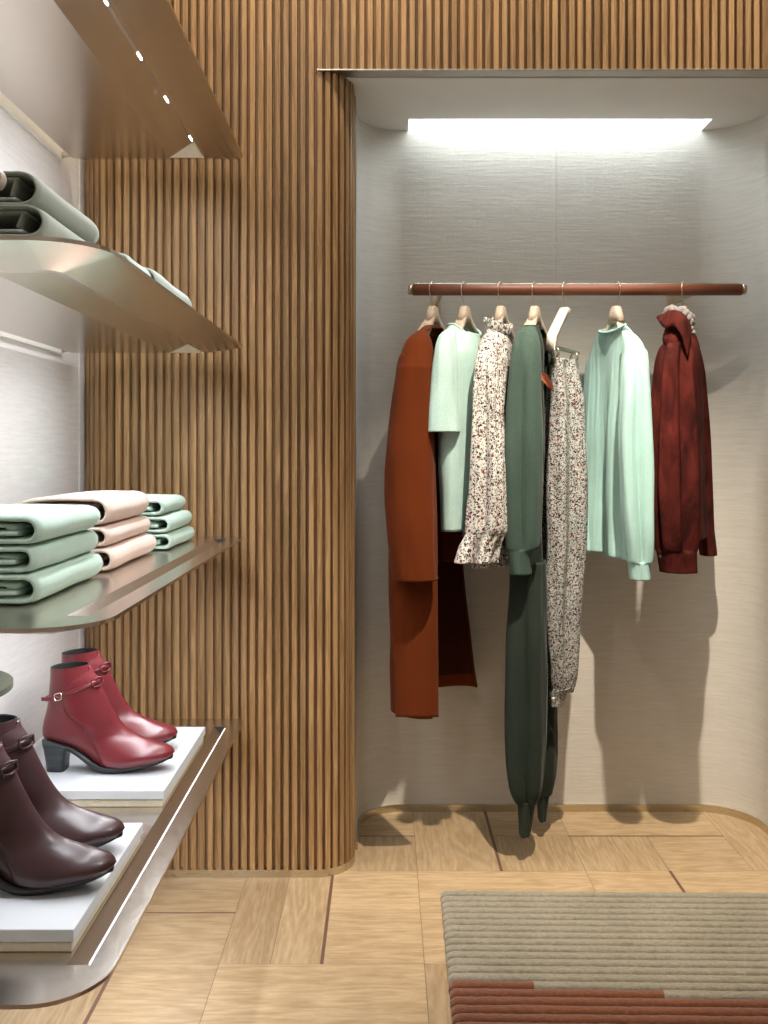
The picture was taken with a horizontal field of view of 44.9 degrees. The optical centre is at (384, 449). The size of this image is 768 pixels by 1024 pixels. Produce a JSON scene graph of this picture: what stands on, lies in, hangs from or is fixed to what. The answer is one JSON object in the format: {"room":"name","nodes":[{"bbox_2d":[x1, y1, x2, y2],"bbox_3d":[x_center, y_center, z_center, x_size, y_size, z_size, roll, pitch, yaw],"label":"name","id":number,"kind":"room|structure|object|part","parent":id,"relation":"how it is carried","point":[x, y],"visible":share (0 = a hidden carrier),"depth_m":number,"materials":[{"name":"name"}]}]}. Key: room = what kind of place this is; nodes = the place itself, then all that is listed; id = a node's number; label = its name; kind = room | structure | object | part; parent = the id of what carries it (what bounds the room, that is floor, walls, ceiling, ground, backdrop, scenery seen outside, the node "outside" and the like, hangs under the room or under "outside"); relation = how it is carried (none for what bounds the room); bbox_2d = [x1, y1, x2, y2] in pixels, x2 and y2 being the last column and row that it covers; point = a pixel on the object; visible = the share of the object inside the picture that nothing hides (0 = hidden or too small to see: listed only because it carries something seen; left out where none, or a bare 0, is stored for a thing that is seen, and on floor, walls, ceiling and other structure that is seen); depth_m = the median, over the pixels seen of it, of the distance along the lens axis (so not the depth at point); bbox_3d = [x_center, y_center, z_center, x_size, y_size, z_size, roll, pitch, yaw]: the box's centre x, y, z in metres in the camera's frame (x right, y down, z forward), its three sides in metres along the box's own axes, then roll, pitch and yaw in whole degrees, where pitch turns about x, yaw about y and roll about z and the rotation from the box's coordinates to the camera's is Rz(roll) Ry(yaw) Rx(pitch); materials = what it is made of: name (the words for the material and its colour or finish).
{"room":"clothing store","nodes":[
{"label":"clothing store","id":0,"kind":"room"},
{"bbox_2d":[0,107,78,744],"bbox_3d":[-0.920,-0.325,0.557,0.100,3.050,4.315,0,0,0],"label":"wall","id":1,"kind":"structure","parent":0,"point":[39,388],"depth_m":2.30,"materials":[{"name":"paint"}]},
{"bbox_2d":[0,671,12,696],"bbox_3d":[-0.725,0.376,1.420,0.293,0.033,0.276,0,0,0],"label":"shelf","id":2,"kind":"object","parent":1,"relation":"attached to","point":[6,680],"visible":1,"depth_m":1.45,"materials":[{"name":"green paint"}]},
{"bbox_2d":[0,0,242,159],"bbox_3d":[-0.629,-0.796,1.901,0.484,0.040,1.322,0,0,0],"label":"display shelf","id":3,"kind":"object","parent":1,"relation":"attached to","point":[87,79],"visible":1,"depth_m":1.98,"materials":[{"name":"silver metal"}]},
{"bbox_3d":[-0.867,-0.796,1.875,0.009,0.040,1.230,0,0,0],"label":"wall rail","id":4,"kind":"part","parent":3,"relation":"part of","materials":[{"name":"white paint"}]},
{"bbox_2d":[0,236,242,353],"bbox_3d":[-0.629,-0.276,1.901,0.484,0.040,1.322,0,0,0],"label":"display shelf","id":5,"kind":"object","parent":1,"relation":"attached to","point":[58,295],"visible":1,"depth_m":1.70,"materials":[{"name":"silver metal"}]},
{"bbox_3d":[-0.867,-0.276,1.875,0.009,0.040,1.230,0,0,0],"label":"wall rail","id":6,"kind":"part","parent":5,"relation":"part of","materials":[{"name":"silver metal"}]},
{"bbox_2d":[0,204,84,240],"bbox_3d":[-0.633,-0.311,1.401,0.343,0.049,0.282,0,0,0],"label":"trousers","id":7,"kind":"object","parent":5,"relation":"on","point":[15,220],"visible":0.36,"depth_m":1.28,"materials":[{"name":"fabric"}]},
{"bbox_2d":[0,169,6,190],"bbox_3d":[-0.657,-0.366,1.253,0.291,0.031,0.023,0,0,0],"label":"blouse","id":8,"kind":"object","parent":7,"relation":"on","point":[3,179],"visible":1,"depth_m":1.25,"materials":[{"name":"beige fabric"}]},
{"bbox_2d":[0,171,98,243],"bbox_3d":[-0.639,-0.359,1.413,0.331,0.050,0.280,0,0,0],"label":"trousers","id":9,"kind":"object","parent":7,"relation":"on","point":[21,187],"visible":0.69,"depth_m":1.33,"materials":[{"name":"green fabric"}]},
{"bbox_2d":[119,253,150,276],"bbox_3d":[-0.614,-0.310,1.630,0.380,0.046,0.145,0,0,0],"label":"folded knit","id":10,"kind":"object","parent":5,"relation":"on","point":[127,257],"visible":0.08,"depth_m":1.60,"materials":[{"name":"fabric"}]},
{"bbox_2d":[144,267,191,306],"bbox_3d":[-0.611,-0.314,1.871,0.385,0.053,0.324,0,0,0],"label":"folded knit","id":11,"kind":"object","parent":5,"relation":"on","point":[154,275],"visible":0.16,"depth_m":1.80,"materials":[{"name":"fabric"}]},
{"bbox_2d":[0,719,242,1009],"bbox_3d":[-0.629,0.750,1.901,0.484,0.040,1.322,0,0,0],"label":"display shelf","id":12,"kind":"object","parent":1,"relation":"attached to","point":[28,980],"visible":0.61,"depth_m":1.53,"materials":[{"name":"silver metal"}]},
{"bbox_3d":[-0.867,0.750,1.875,0.009,0.040,1.230,0,0,0],"label":"wall rail","id":13,"kind":"part","parent":12,"relation":"part of","materials":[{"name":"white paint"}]},
{"bbox_2d":[0,741,115,895],"bbox_3d":[-0.580,0.588,1.500,0.292,0.232,0.096,0,0,0],"label":"boot","id":14,"kind":"object","parent":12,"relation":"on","point":[35,860],"visible":1,"depth_m":1.47,"materials":[{"name":"leather"}]},
{"bbox_2d":[0,714,124,846],"bbox_3d":[-0.604,0.588,1.635,0.292,0.232,0.096,0,0,0],"label":"boot","id":15,"kind":"object","parent":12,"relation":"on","point":[69,820],"visible":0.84,"depth_m":1.61,"materials":[{"name":"leather"}]},
{"bbox_2d":[0,823,142,951],"bbox_3d":[-0.643,0.722,1.562,0.373,0.035,0.392,0,0,0],"label":"plinth","id":16,"kind":"object","parent":12,"relation":"on","point":[56,921],"visible":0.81,"depth_m":1.42,"materials":[{"name":"white wood"}]},
{"bbox_2d":[41,661,174,773],"bbox_3d":[-0.610,0.588,2.053,0.292,0.232,0.096,0,0,1],"label":"boot","id":17,"kind":"object","parent":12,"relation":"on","point":[80,720],"visible":1,"depth_m":2.02,"materials":[{"name":"red leather"}]},
{"bbox_2d":[34,727,204,806],"bbox_3d":[-0.643,0.722,2.145,0.373,0.035,0.444,0,0,0],"label":"plinth","id":18,"kind":"object","parent":12,"relation":"on","point":[83,786],"visible":0.58,"depth_m":1.99,"materials":[{"name":"white wood"}]},
{"bbox_3d":[-0.643,0.732,2.145,0.365,0.014,0.436,0,0,0],"label":"board","id":19,"kind":"part","parent":18,"relation":"part of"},
{"bbox_2d":[61,648,177,742],"bbox_3d":[-0.634,0.588,2.192,0.292,0.232,0.096,0,0,1],"label":"boot","id":20,"kind":"object","parent":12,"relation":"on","point":[144,726],"visible":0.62,"depth_m":2.17,"materials":[{"name":"red leather"}]},
{"bbox_2d":[0,536,242,633],"bbox_3d":[-0.629,0.248,1.901,0.484,0.040,1.322,0,0,0],"label":"display shelf","id":21,"kind":"object","parent":1,"relation":"attached to","point":[104,597],"visible":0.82,"depth_m":1.56,"materials":[{"name":"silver metal"}]},
{"bbox_2d":[0,552,102,603],"bbox_3d":[-0.694,0.213,1.580,0.333,0.048,0.335,0,0,0],"label":"sweater","id":22,"kind":"object","parent":21,"relation":"on","point":[31,586],"visible":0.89,"depth_m":1.47,"materials":[{"name":"green fabric"}]},
{"bbox_2d":[0,530,97,571],"bbox_3d":[-0.697,0.168,1.580,0.331,0.044,0.325,0,0,0],"label":"sweater","id":23,"kind":"object","parent":22,"relation":"on","point":[13,557],"visible":0.84,"depth_m":1.47,"materials":[{"name":"green fabric"}]},
{"bbox_2d":[0,504,100,543],"bbox_3d":[-0.694,0.123,1.579,0.333,0.047,0.317,0,0,0],"label":"sweater","id":24,"kind":"object","parent":23,"relation":"on","point":[19,523],"visible":1,"depth_m":1.50,"materials":[{"name":"green fabric"}]},
{"bbox_2d":[89,533,156,570],"bbox_3d":[-0.640,0.213,1.975,0.230,0.048,0.354,0,0,0],"label":"sweater","id":25,"kind":"object","parent":21,"relation":"on","point":[114,555],"visible":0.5,"depth_m":1.91,"materials":[{"name":"fabric"}]},
{"bbox_2d":[86,515,150,546],"bbox_3d":[-0.641,0.169,1.972,0.211,0.042,0.338,0,0,0],"label":"sweater","id":26,"kind":"object","parent":25,"relation":"on","point":[109,533],"visible":0.45,"depth_m":1.90,"materials":[{"name":"fabric"}]},
{"bbox_2d":[17,490,148,524],"bbox_3d":[-0.634,0.120,1.971,0.193,0.059,0.322,0,0,0],"label":"sweater","id":27,"kind":"object","parent":26,"relation":"on","point":[112,505],"visible":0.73,"depth_m":1.89,"materials":[{"name":"fabric"}]},
{"bbox_2d":[149,525,194,548],"bbox_3d":[-0.654,0.216,2.326,0.306,0.041,0.275,0,0,0],"label":"sweater","id":28,"kind":"object","parent":21,"relation":"on","point":[166,540],"visible":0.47,"depth_m":2.25,"materials":[{"name":"green fabric"}]},
{"bbox_2d":[144,510,191,532],"bbox_3d":[-0.656,0.176,2.325,0.301,0.042,0.264,0,0,0],"label":"sweater","id":29,"kind":"object","parent":28,"relation":"on","point":[172,520],"visible":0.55,"depth_m":2.24,"materials":[{"name":"green fabric"}]},
{"bbox_2d":[139,494,185,515],"bbox_3d":[-0.664,0.135,2.323,0.284,0.043,0.254,0,0,0],"label":"sweater","id":30,"kind":"object","parent":29,"relation":"on","point":[159,504],"visible":0.4,"depth_m":2.26,"materials":[{"name":"green fabric"}]},
{"bbox_2d":[0,812,767,1023],"bbox_3d":[1.052,1.230,0.971,4.319,0.060,5.279,0,0,0],"label":"floor","id":31,"kind":"structure","parent":0,"point":[385,962],"depth_m":2.44,"materials":[{"name":"brown wood"}]},
{"bbox_2d":[83,812,722,1023],"bbox_3d":[0.135,1.200,2.517,1.978,0.002,1.088,0,0,-18],"label":"trim","id":32,"kind":"structure","parent":31,"relation":"in","point":[90,1012],"depth_m":2.45,"materials":[{"name":"brown wood"}]},
{"bbox_2d":[441,890,767,1023],"bbox_3d":[1.086,1.188,1.743,1.902,0.023,1.476,0,0,1],"label":"rug","id":33,"kind":"object","parent":31,"relation":"on","point":[513,957],"visible":1,"depth_m":2.17,"materials":[{"name":"fabric"}]},
{"bbox_2d":[85,0,767,869],"bbox_3d":[0.851,-0.336,2.792,3.457,3.028,0.364,0,0,0],"label":"wall","id":34,"kind":"structure","parent":0,"point":[257,439],"depth_m":2.61,"materials":[{"name":"brown wood"}]},
{"bbox_2d":[79,159,84,647],"bbox_3d":[-0.918,-0.325,2.676,0.104,3.050,0.072,0,0,0],"label":"trim","id":35,"kind":"structure","parent":34,"relation":"attached to","point":[81,162],"depth_m":2.66,"materials":[{"name":"metal"}]},
{"bbox_2d":[355,96,355,849],"bbox_3d":[0.555,0.070,2.792,1.322,2.261,0.006,0,0,0],"label":"trim","id":36,"kind":"structure","parent":34,"relation":"attached to","point":[355,96],"depth_m":2.79,"materials":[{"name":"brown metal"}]},
{"bbox_2d":[317,69,767,77],"bbox_3d":[1.204,-1.065,2.639,2.791,0.005,0.071,0,0,0],"label":"trim","id":37,"kind":"structure","parent":34,"relation":"attached to","point":[347,73],"depth_m":2.63,"materials":[{"name":"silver metal"}]},
{"bbox_2d":[344,78,767,130],"bbox_3d":[0.560,-1.236,2.888,1.520,0.349,0.465,0,0,0],"label":"ceiling","id":38,"kind":"structure","parent":34,"relation":"attached to","point":[383,103],"depth_m":2.81,"materials":[{"name":"white paint"}]},
{"bbox_2d":[356,106,767,830],"bbox_3d":[0.555,-0.100,2.947,1.310,2.600,0.310,0,0,0],"label":"wall","id":39,"kind":"structure","parent":0,"point":[668,703],"depth_m":3.09,"materials":[{"name":"fabric"}]},
{"bbox_2d":[163,804,767,877],"bbox_3d":[0.861,1.188,2.849,3.480,0.024,0.481,0,0,0],"label":"baseboard","id":40,"kind":"structure","parent":39,"relation":"attached to","point":[380,810],"depth_m":3.07,"materials":[{"name":"brown wood"}]},
{"bbox_2d":[408,283,747,311],"bbox_3d":[0.584,-0.488,2.952,1.028,0.060,0.279,0,0,0],"label":"clothes rod","id":41,"kind":"object","parent":39,"relation":"attached to","point":[672,291],"visible":0.92,"depth_m":2.81,"materials":[{"name":"brown leather"}]},
{"bbox_2d":[418,281,444,333],"bbox_3d":[0.142,-0.407,2.832,0.053,0.212,0.200,0,0,30],"label":"clothes hanger","id":42,"kind":"object","parent":41,"relation":"hanging from","point":[432,316],"visible":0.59,"depth_m":2.81,"materials":[{"name":"brown wood"}]},
{"bbox_2d":[384,324,477,718],"bbox_3d":[0.127,0.197,2.805,0.183,1.140,0.518,0,0,21],"label":"coat","id":43,"kind":"object","parent":42,"relation":"hanging from","point":[431,643],"visible":0.74,"depth_m":2.64,"materials":[{"name":"orange fabric"}]},
{"bbox_3d":[0.086,0.509,2.647,0.137,0.506,0.016,0,0,-5],"label":"panel","id":44,"kind":"part","parent":43,"relation":"part of","materials":[{"name":"orange fabric"}]},
{"bbox_3d":[0.172,-0.488,3.087,0.028,0.060,0.007,0,0,0],"label":"wall plate","id":45,"kind":"part","parent":41,"relation":"part of","materials":[{"name":"gold metal"}]},
{"bbox_3d":[0.172,-0.488,2.963,0.012,0.022,0.246,0,0,0],"label":"bracket arm","id":46,"kind":"part","parent":41,"relation":"part of","materials":[{"name":"gold metal"}]},
{"bbox_2d":[454,281,477,333],"bbox_3d":[0.239,-0.407,2.832,0.053,0.212,0.200,0,0,32],"label":"clothes hanger","id":47,"kind":"object","parent":41,"relation":"hanging from","point":[464,320],"visible":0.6,"depth_m":2.81,"materials":[{"name":"brown wood"}]},
{"bbox_2d":[428,323,482,531],"bbox_3d":[0.246,-0.071,2.801,0.117,0.606,0.490,0,0,21],"label":"shirt","id":48,"kind":"object","parent":47,"relation":"hanging from","point":[456,348],"visible":0.6,"depth_m":2.64,"materials":[{"name":"green fabric"}]},
{"bbox_2d":[478,281,514,347],"bbox_3d":[0.349,-0.407,2.832,0.053,0.212,0.200,0,0,30],"label":"clothes hanger","id":49,"kind":"object","parent":41,"relation":"hanging from","point":[500,312],"visible":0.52,"depth_m":2.81,"materials":[{"name":"brown wood"}]},
{"bbox_2d":[454,316,512,568],"bbox_3d":[0.330,-0.021,2.800,0.145,0.747,0.479,0,0,18],"label":"blouse","id":50,"kind":"object","parent":49,"relation":"hanging from","point":[482,545],"visible":0.82,"depth_m":2.60,"materials":[{"name":"fabric"}]},
{"bbox_2d":[524,281,550,353],"bbox_3d":[0.452,-0.407,2.832,0.053,0.212,0.200,0,0,30],"label":"clothes hanger","id":51,"kind":"object","parent":41,"relation":"hanging from","point":[534,317],"visible":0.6,"depth_m":2.81,"materials":[{"name":"brown wood"}]},
{"bbox_2d":[504,325,557,837],"bbox_3d":[0.460,0.389,2.811,0.144,1.518,0.458,0,0,22],"label":"jumpsuit","id":52,"kind":"object","parent":51,"relation":"hanging from","point":[530,723],"visible":0.81,"depth_m":2.66,"materials":[{"name":"green fabric"}]},
{"bbox_3d":[0.426,0.676,2.737,0.114,0.704,0.178,0,0,25],"label":"leg","id":53,"kind":"part","parent":52,"relation":"part of","materials":[{"name":"green fabric"}]},
{"bbox_3d":[0.494,0.728,2.906,0.090,0.677,0.164,0,0,0],"label":"leg","id":54,"kind":"part","parent":52,"relation":"part of","materials":[{"name":"green fabric"}]},
{"bbox_2d":[547,281,579,368],"bbox_3d":[0.545,-0.382,2.826,0.031,0.261,0.246,0,0,30],"label":"hanger","id":55,"kind":"object","parent":41,"relation":"hanging from","point":[564,312],"visible":0.77,"depth_m":2.76,"materials":[{"name":"white plastic"}]},
{"bbox_2d":[542,358,587,707],"bbox_3d":[0.542,0.248,2.832,0.147,1.038,0.230,0,0,0],"label":"trousers","id":56,"kind":"object","parent":55,"relation":"hanging from","point":[565,481],"visible":0.98,"depth_m":2.76,"materials":[{"name":"fabric"}]},
{"bbox_2d":[605,281,624,330],"bbox_3d":[0.702,-0.435,2.830,0.032,0.156,0.080,0,0,-17],"label":"clothes hanger","id":57,"kind":"object","parent":41,"relation":"hanging from","point":[616,316],"visible":0.81,"depth_m":2.81,"materials":[{"name":"brown wood"}]},
{"bbox_2d":[583,324,653,580],"bbox_3d":[0.691,-0.004,2.807,0.092,0.741,0.435,0,0,-7],"label":"blouse","id":58,"kind":"object","parent":57,"relation":"hanging from","point":[617,390],"visible":0.97,"depth_m":2.68,"materials":[{"name":"green fabric"}]},
{"bbox_3d":[0.948,-0.488,3.087,0.028,0.060,0.007,0,0,0],"label":"wall plate","id":59,"kind":"part","parent":41,"relation":"part of","materials":[{"name":"gold metal"}]},
{"bbox_3d":[0.948,-0.488,2.963,0.012,0.022,0.246,0,0,0],"label":"bracket arm","id":60,"kind":"part","parent":41,"relation":"part of","materials":[{"name":"gold metal"}]},
{"bbox_2d":[681,282,687,308],"bbox_3d":[0.903,-0.415,2.832,0.053,0.196,0.180,0,0,26],"label":"clothes hanger","id":61,"kind":"object","parent":41,"relation":"hanging from","point":[685,307],"visible":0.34,"depth_m":2.81,"materials":[{"name":"brown wood"}]},
{"bbox_2d":[651,310,716,573],"bbox_3d":[0.888,-0.032,2.794,0.162,0.756,0.488,0,0,26],"label":"shirt","id":62,"kind":"object","parent":61,"relation":"hanging from","point":[683,478],"visible":0.98,"depth_m":2.61,"materials":[{"name":"red fabric"}]},
{"bbox_2d":[662,304,695,335],"bbox_3d":[0.882,-0.384,2.791,0.102,0.095,0.136,0,0,0],"label":"ruffle collar","id":63,"kind":"object","parent":62,"relation":"on","point":[691,317],"visible":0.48,"depth_m":2.73,"materials":[{"name":"beige fabric"}]}
]}

